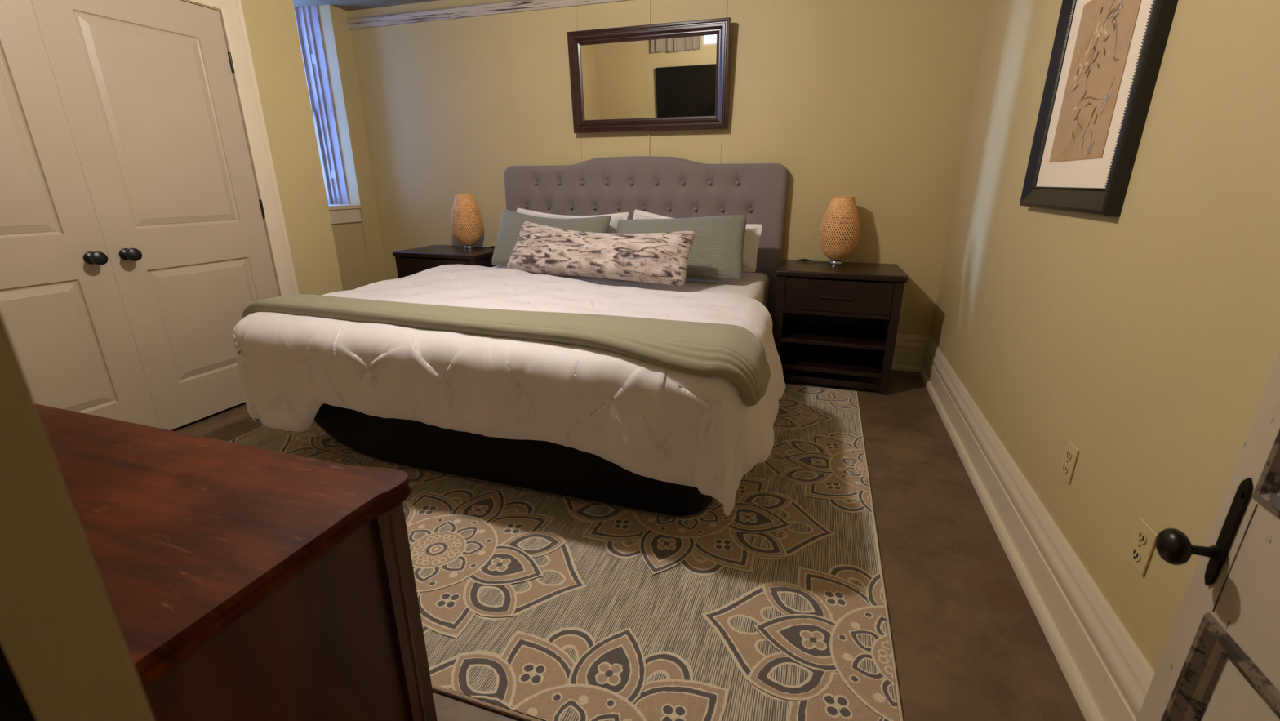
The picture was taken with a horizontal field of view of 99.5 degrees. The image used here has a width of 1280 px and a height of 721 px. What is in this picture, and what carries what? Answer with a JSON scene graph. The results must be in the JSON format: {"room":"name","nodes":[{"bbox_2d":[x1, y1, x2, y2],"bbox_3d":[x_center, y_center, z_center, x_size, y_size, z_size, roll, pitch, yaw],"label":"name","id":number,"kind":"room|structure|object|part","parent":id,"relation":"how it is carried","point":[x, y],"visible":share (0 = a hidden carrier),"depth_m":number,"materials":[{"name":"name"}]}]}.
{"room":"bedroom","nodes":[
{"label":"bedroom","id":0,"kind":"room"},
{"bbox_2d":[0,312,155,720],"bbox_3d":[-1.050,-0.150,0.406,3.935,2.430,0.029,6,19,17],"label":"wall","id":1,"kind":"structure","parent":0,"point":[64,654],"depth_m":0.19,"materials":[{"name":"paint"}]},
{"bbox_2d":[1136,351,1279,720],"bbox_3d":[0.608,0.083,0.302,0.099,2.028,0.705,6,19,17],"label":"door","id":2,"kind":"structure","parent":1,"relation":"in","point":[1220,660],"depth_m":0.65,"materials":[{"name":"paint"}]},
{"bbox_3d":[0.689,0.236,0.680,0.059,0.045,0.045,6,19,17],"label":"knob","id":3,"kind":"part","parent":2,"relation":"part of","materials":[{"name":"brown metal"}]},
{"bbox_2d":[179,0,342,295],"bbox_3d":[-2.923,-0.792,2.346,1.100,2.430,2.682,6,19,17],"label":"wall","id":4,"kind":"structure","parent":0,"point":[271,26],"depth_m":3.17,"materials":[{"name":"paint"}]},
{"bbox_2d":[0,0,160,428],"bbox_3d":[-2.460,-0.474,2.018,0.106,1.996,0.755,6,19,17],"label":"door","id":5,"kind":"structure","parent":4,"relation":"in","point":[63,312],"depth_m":2.22,"materials":[{"name":"white wood"}]},
{"bbox_3d":[-2.346,-0.441,2.336,0.071,0.060,0.060,6,19,17],"label":"knob","id":6,"kind":"part","parent":5,"relation":"part of","materials":[{"name":"black metal"}]},
{"bbox_2d":[31,0,279,430],"bbox_3d":[-2.223,-0.700,2.704,0.106,1.996,0.764,6,19,17],"label":"door","id":7,"kind":"structure","parent":4,"relation":"in","point":[146,88],"depth_m":2.61,"materials":[{"name":"white wood"}]},
{"bbox_3d":[-2.305,-0.480,2.454,0.071,0.060,0.060,6,19,17],"label":"knob","id":8,"kind":"part","parent":7,"relation":"part of","materials":[{"name":"black metal"}]},
{"bbox_2d":[186,0,299,296],"bbox_3d":[-2.370,-0.638,2.359,0.072,2.130,1.727,6,19,17],"label":"trim","id":9,"kind":"structure","parent":4,"relation":"attached to","point":[231,13],"depth_m":2.96,"materials":[{"name":"white wood"}]},
{"bbox_2d":[317,4,386,290],"bbox_3d":[-2.611,-1.391,4.158,0.500,2.430,1.140,6,19,17],"label":"wall","id":10,"kind":"structure","parent":0,"point":[358,245],"depth_m":4.33,"materials":[{"name":"paint"}]},
{"bbox_2d":[293,5,361,224],"bbox_3d":[-2.527,-1.839,4.103,0.404,1.545,0.380,6,19,17],"label":"window","id":11,"kind":"structure","parent":10,"relation":"in","point":[308,21],"depth_m":4.24,"materials":[{"name":"paint"}]},
{"bbox_3d":[-2.640,-1.915,4.118,0.075,1.410,0.342,6,19,17],"label":"sash","id":12,"kind":"part","parent":11,"relation":"part of","materials":[{"name":"paint"}]},
{"bbox_3d":[-2.527,-1.219,4.308,0.404,0.030,0.380,6,19,17],"label":"sill","id":13,"kind":"part","parent":11,"relation":"part of","materials":[{"name":"white wood"}]},
{"bbox_2d":[292,0,439,11],"bbox_3d":[-0.845,-1.716,1.111,5.800,0.100,5.700,6,19,17],"label":"ceiling","id":14,"kind":"structure","parent":0,"point":[346,5],"depth_m":3.95,"materials":[{"name":"paint"}]},
{"bbox_2d":[171,368,1085,720],"bbox_3d":[-1.034,0.667,1.965,6.200,0.100,5.700,6,19,17],"label":"floor","id":15,"kind":"structure","parent":0,"point":[969,643],"depth_m":1.70,"materials":[{"name":"concrete"}]},
{"bbox_2d":[35,403,437,720],"bbox_3d":[-1.148,0.535,0.963,1.550,0.780,0.480,6,19,17],"label":"dresser","id":16,"kind":"object","parent":15,"relation":"on","point":[242,582],"visible":0.84,"depth_m":0.72,"materials":[{"name":"brown wood"}]},
{"bbox_3d":[-0.392,0.566,0.923,0.052,0.746,0.050,6,19,17],"label":"post","id":17,"kind":"part","parent":16,"relation":"part of","materials":[{"name":"brown wood"}]},
{"bbox_2d":[392,244,497,278],"bbox_3d":[-1.425,-0.510,4.242,0.710,0.705,0.504,6,19,17],"label":"nightstand","id":18,"kind":"object","parent":15,"relation":"on","point":[409,262],"visible":0.34,"depth_m":3.99,"materials":[{"name":"brown wood"}]},
{"bbox_3d":[-1.793,-0.462,4.152,0.050,0.670,0.050,6,19,17],"label":"leg","id":19,"kind":"part","parent":18,"relation":"part of","materials":[{"name":"brown wood"}]},
{"bbox_3d":[-1.738,-0.574,4.332,0.018,0.570,0.376,6,19,17],"label":"panel","id":20,"kind":"part","parent":18,"relation":"part of","materials":[{"name":"brown wood"}]},
{"bbox_3d":[-1.431,-0.710,4.158,0.582,0.182,0.440,6,19,17],"label":"drawer","id":21,"kind":"part","parent":18,"relation":"part of","materials":[{"name":"brown wood"}]},
{"bbox_2d":[451,193,494,248],"bbox_3d":[-1.269,-1.063,4.141,0.360,0.407,0.235,6,19,17],"label":"table lamp","id":22,"kind":"object","parent":18,"relation":"on","point":[467,224],"visible":1,"depth_m":4.08,"materials":[{"name":"wicker"}]},
{"bbox_3d":[-1.328,-1.082,4.155,0.236,0.379,0.235,6,19,17],"label":"lamp shade","id":23,"kind":"part","parent":22,"relation":"part of","materials":[{"name":"brown wicker"}]},
{"bbox_3d":[-1.189,-0.400,3.963,0.050,0.670,0.050,6,19,17],"label":"leg","id":24,"kind":"part","parent":18,"relation":"part of","materials":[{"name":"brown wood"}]},
{"bbox_3d":[-1.111,-0.509,4.136,0.018,0.570,0.376,6,19,17],"label":"panel","id":25,"kind":"part","parent":18,"relation":"part of","materials":[{"name":"brown wood"}]},
{"bbox_2d":[314,156,788,518],"bbox_3d":[-0.354,-0.448,3.006,2.057,1.362,2.132,6,19,17],"label":"bed","id":26,"kind":"object","parent":15,"relation":"on","point":[672,187],"visible":0.39,"depth_m":3.18,"materials":[{"name":"grey fabric"}]},
{"bbox_2d":[232,263,785,515],"bbox_3d":[-0.477,-0.064,2.607,2.296,0.556,1.477,6,19,17],"label":"comforter","id":27,"kind":"object","parent":26,"relation":"on","point":[646,419],"visible":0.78,"depth_m":1.96,"materials":[{"name":"white fabric"}]},
{"bbox_2d":[240,293,770,406],"bbox_3d":[-0.654,-0.088,2.114,2.274,0.200,0.421,6,19,17],"label":"throw blanket","id":28,"kind":"object","parent":27,"relation":"on","point":[732,353],"visible":0.98,"depth_m":1.89,"materials":[{"name":"green fabric"}]},
{"bbox_2d":[491,208,611,266],"bbox_3d":[-0.591,-0.790,3.537,0.805,0.360,0.242,6,19,17],"label":"cushion","id":29,"kind":"object","parent":26,"relation":"on","point":[512,222],"visible":0.41,"depth_m":3.55,"materials":[{"name":"fabric"}]},
{"bbox_2d":[516,208,628,233],"bbox_3d":[-0.513,-0.854,3.717,0.890,0.352,0.232,6,19,17],"label":"pillow","id":30,"kind":"object","parent":26,"relation":"on","point":[612,228],"visible":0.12,"depth_m":3.66,"materials":[{"name":"white fabric"}]},
{"bbox_2d":[505,221,694,286],"bbox_3d":[-0.261,-0.618,3.083,1.170,0.300,0.235,8,20,23],"label":"cushion","id":31,"kind":"object","parent":26,"relation":"on","point":[660,258],"visible":1,"depth_m":2.98,"materials":[{"name":"multicoloured fabric"}]},
{"bbox_3d":[-0.366,-0.253,3.026,1.940,0.270,2.020,6,19,17],"label":"mattress","id":32,"kind":"part","parent":26,"relation":"part of","materials":[{"name":"white fabric"}]},
{"bbox_3d":[-0.040,-0.804,3.894,2.056,1.242,0.049,6,19,17],"label":"headboard","id":33,"kind":"part","parent":26,"relation":"part of","materials":[{"name":"grey fabric"}]},
{"bbox_2d":[616,215,746,280],"bbox_3d":[0.222,-0.690,3.263,0.831,0.361,0.274,6,19,17],"label":"cushion","id":34,"kind":"object","parent":26,"relation":"on","point":[716,252],"visible":0.58,"depth_m":3.15,"materials":[{"name":"green fabric"}]},
{"bbox_2d":[632,208,762,271],"bbox_3d":[0.324,-0.768,3.453,0.875,0.357,0.230,6,19,17],"label":"pillow","id":35,"kind":"object","parent":26,"relation":"on","point":[753,232],"visible":0.15,"depth_m":3.34,"materials":[{"name":"white fabric"}]},
{"bbox_2d":[227,383,902,720],"bbox_3d":[-0.473,0.410,2.558,2.917,0.015,2.462,6,19,17],"label":"area rug","id":36,"kind":"object","parent":15,"relation":"on","point":[534,606],"visible":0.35,"depth_m":1.66,"materials":[{"name":"carpet"}]},
{"bbox_2d":[773,259,907,395],"bbox_3d":[1.211,-0.233,3.404,0.710,0.705,0.504,6,19,17],"label":"nightstand","id":37,"kind":"object","parent":15,"relation":"on","point":[843,318],"visible":0.88,"depth_m":3.24,"materials":[{"name":"brown wood"}]},
{"bbox_3d":[0.843,-0.185,3.314,0.050,0.670,0.050,6,19,17],"label":"leg","id":38,"kind":"part","parent":37,"relation":"part of","materials":[{"name":"brown wood"}]},
{"bbox_3d":[0.976,-0.312,3.698,0.050,0.670,0.050,6,19,17],"label":"leg","id":39,"kind":"part","parent":37,"relation":"part of","materials":[{"name":"brown wood"}]},
{"bbox_2d":[796,195,859,264],"bbox_3d":[1.178,-0.810,3.377,0.360,0.407,0.235,6,19,17],"label":"table lamp","id":40,"kind":"object","parent":37,"relation":"on","point":[839,231],"visible":1,"depth_m":3.28,"materials":[{"name":"brown wicker"}]},
{"bbox_2d":[796,258,808,262],"bbox_3d":[1.052,-0.656,3.524,0.047,0.019,0.101,-6,19,-17],"label":"switch","id":41,"kind":"object","parent":40,"relation":"attached to","point":[801,260],"depth_m":3.49,"materials":[{"name":"black plastic"}]},
{"bbox_3d":[1.237,-0.817,3.354,0.236,0.379,0.235,6,19,17],"label":"lamp shade","id":42,"kind":"part","parent":40,"relation":"part of","materials":[{"name":"brown wicker"}]},
{"bbox_2d":[779,344,882,377],"bbox_3d":[1.210,-0.003,3.477,0.650,0.026,0.450,6,19,17],"label":"shelf","id":43,"kind":"object","parent":37,"relation":"attached to","point":[811,357],"depth_m":3.44,"materials":[{"name":"brown wood"}]},
{"bbox_3d":[1.142,0.129,3.304,0.586,0.036,0.024,6,19,17],"label":"rail","id":44,"kind":"part","parent":37,"relation":"part of","materials":[{"name":"brown wood"}]},
{"bbox_3d":[1.282,-0.332,3.599,0.650,0.570,0.010,6,19,17],"label":"panel","id":45,"kind":"part","parent":37,"relation":"part of","materials":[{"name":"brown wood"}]},
{"bbox_2d":[781,320,885,350],"bbox_3d":[1.210,-0.163,3.424,0.650,0.024,0.450,6,19,17],"label":"shelf","id":46,"kind":"object","parent":37,"relation":"attached to","point":[829,333],"depth_m":3.39,"materials":[{"name":"brown wood"}]},
{"bbox_3d":[1.143,-0.274,3.175,0.582,0.022,0.036,6,19,17],"label":"rail","id":47,"kind":"part","parent":37,"relation":"part of","materials":[{"name":"brown wood"}]},
{"bbox_3d":[1.134,-0.360,3.117,0.170,0.014,0.014,6,19,17],"label":"handle","id":48,"kind":"part","parent":37,"relation":"part of","materials":[{"name":"brown wood"}]},
{"bbox_3d":[1.205,-0.433,3.320,0.582,0.182,0.440,6,19,17],"label":"drawer","id":49,"kind":"part","parent":37,"relation":"part of","materials":[{"name":"brown wood"}]},
{"bbox_3d":[1.580,-0.249,3.509,0.050,0.670,0.050,6,19,17],"label":"leg","id":50,"kind":"part","parent":37,"relation":"part of","materials":[{"name":"brown wood"}]},
{"bbox_3d":[1.525,-0.232,3.298,0.018,0.570,0.376,6,19,17],"label":"panel","id":51,"kind":"part","parent":37,"relation":"part of","materials":[{"name":"brown wood"}]},
{"bbox_3d":[1.447,-0.122,3.125,0.050,0.670,0.050,6,19,17],"label":"leg","id":52,"kind":"part","parent":37,"relation":"part of","materials":[{"name":"brown wood"}]},
{"bbox_2d":[347,0,989,335],"bbox_3d":[-0.150,-1.309,3.910,4.540,2.430,0.100,6,19,17],"label":"wall","id":53,"kind":"structure","parent":0,"point":[869,101],"depth_m":3.49,"materials":[{"name":"paint"}]},
{"bbox_2d":[346,0,632,30],"bbox_3d":[-0.172,-2.359,3.498,4.335,0.073,0.030,6,19,17],"label":"trim","id":54,"kind":"structure","parent":53,"relation":"attached to","point":[509,6],"depth_m":3.82,"materials":[{"name":"white paint"}]},
{"bbox_2d":[647,0,650,156],"bbox_3d":[0.059,-1.876,3.587,0.018,1.150,0.014,6,19,17],"label":"trim","id":55,"kind":"structure","parent":53,"relation":"attached to","point":[649,1],"depth_m":3.48,"materials":[{"name":"paint"}]},
{"bbox_2d":[567,17,731,133],"bbox_3d":[0.046,-1.829,3.535,1.070,0.615,0.116,6,19,17],"label":"wall mirror","id":56,"kind":"object","parent":53,"relation":"attached to","point":[675,76],"visible":1,"depth_m":3.51,"materials":[{"name":"brown wood"}]},
{"bbox_2d":[580,34,716,119],"bbox_3d":[0.044,-1.827,3.531,0.910,0.452,0.004,6,24,17],"label":"mirror glass","id":57,"kind":"object","parent":56,"relation":"attached to","point":[662,77],"depth_m":3.52,"materials":[{"name":"silver mirror"}]},
{"bbox_2d":[891,333,929,372],"bbox_3d":[-0.173,-0.252,4.192,4.335,0.245,0.036,6,19,17],"label":"baseboard","id":58,"kind":"structure","parent":53,"relation":"attached to","point":[909,352],"depth_m":3.58,"materials":[{"name":"white wood"}]},
{"bbox_2d":[930,0,1279,672],"bbox_3d":[1.358,-0.522,1.530,0.100,2.430,3.920,6,19,17],"label":"wall","id":59,"kind":"structure","parent":0,"point":[1146,339],"depth_m":1.28,"materials":[{"name":"paint"}]},
{"bbox_2d":[919,335,1154,720],"bbox_3d":[1.293,0.509,1.893,0.036,0.245,3.722,6,19,17],"label":"baseboard","id":60,"kind":"structure","parent":59,"relation":"attached to","point":[1108,677],"depth_m":1.55,"materials":[{"name":"white wood"}]},
{"bbox_2d":[1058,439,1079,484],"bbox_3d":[1.222,0.288,1.546,0.009,0.106,0.072,6,19,17],"label":"wall outlet","id":61,"kind":"object","parent":59,"relation":"attached to","point":[1071,452],"visible":1,"depth_m":1.54,"materials":[{"name":"beige plastic"}]},
{"bbox_2d":[1062,462,1068,473],"bbox_3d":[1.220,0.309,1.554,0.003,0.029,0.031,6,19,17],"label":"socket","id":62,"kind":"object","parent":61,"relation":"attached to","point":[1064,465],"depth_m":1.55,"materials":[{"name":"beige plastic"}]},
{"bbox_2d":[1066,448,1071,459],"bbox_3d":[1.220,0.267,1.540,0.003,0.029,0.031,6,19,17],"label":"socket","id":63,"kind":"object","parent":61,"relation":"attached to","point":[1068,451],"depth_m":1.54,"materials":[{"name":"beige plastic"}]},
{"bbox_2d":[1019,0,1177,217],"bbox_3d":[1.345,-0.845,1.616,0.038,0.765,0.700,6,19,17],"label":"framed picture","id":64,"kind":"object","parent":59,"relation":"attached to","point":[1107,55],"visible":1,"depth_m":1.57,"materials":[{"name":"black wood"}]},
{"bbox_3d":[1.343,-0.845,1.617,0.004,0.632,0.566,6,19,17],"label":"bead trim","id":65,"kind":"part","parent":64,"relation":"part of","materials":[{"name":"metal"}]},
{"bbox_2d":[1048,0,1142,162],"bbox_3d":[1.349,-0.846,1.615,0.004,0.468,0.395,6,19,17],"label":"print","id":66,"kind":"object","parent":64,"relation":"attached to","point":[1107,29],"depth_m":1.59},
{"bbox_2d":[1125,516,1157,576],"bbox_3d":[1.098,0.407,1.188,0.009,0.106,0.072,6,19,17],"label":"wall outlet","id":67,"kind":"object","parent":59,"relation":"attached to","point":[1143,541],"visible":0.96,"depth_m":1.18,"materials":[{"name":"beige plastic"}]},
{"bbox_2d":[1132,546,1141,560],"bbox_3d":[1.096,0.427,1.196,0.003,0.029,0.031,6,19,17],"label":"socket","id":68,"kind":"object","parent":67,"relation":"attached to","point":[1136,551],"depth_m":1.19,"materials":[{"name":"beige plastic"}]},
{"bbox_2d":[1137,529,1146,544],"bbox_3d":[1.096,0.386,1.182,0.003,0.029,0.031,6,19,17],"label":"socket","id":69,"kind":"object","parent":67,"relation":"attached to","point":[1141,534],"depth_m":1.18,"materials":[{"name":"beige plastic"}]}
]}

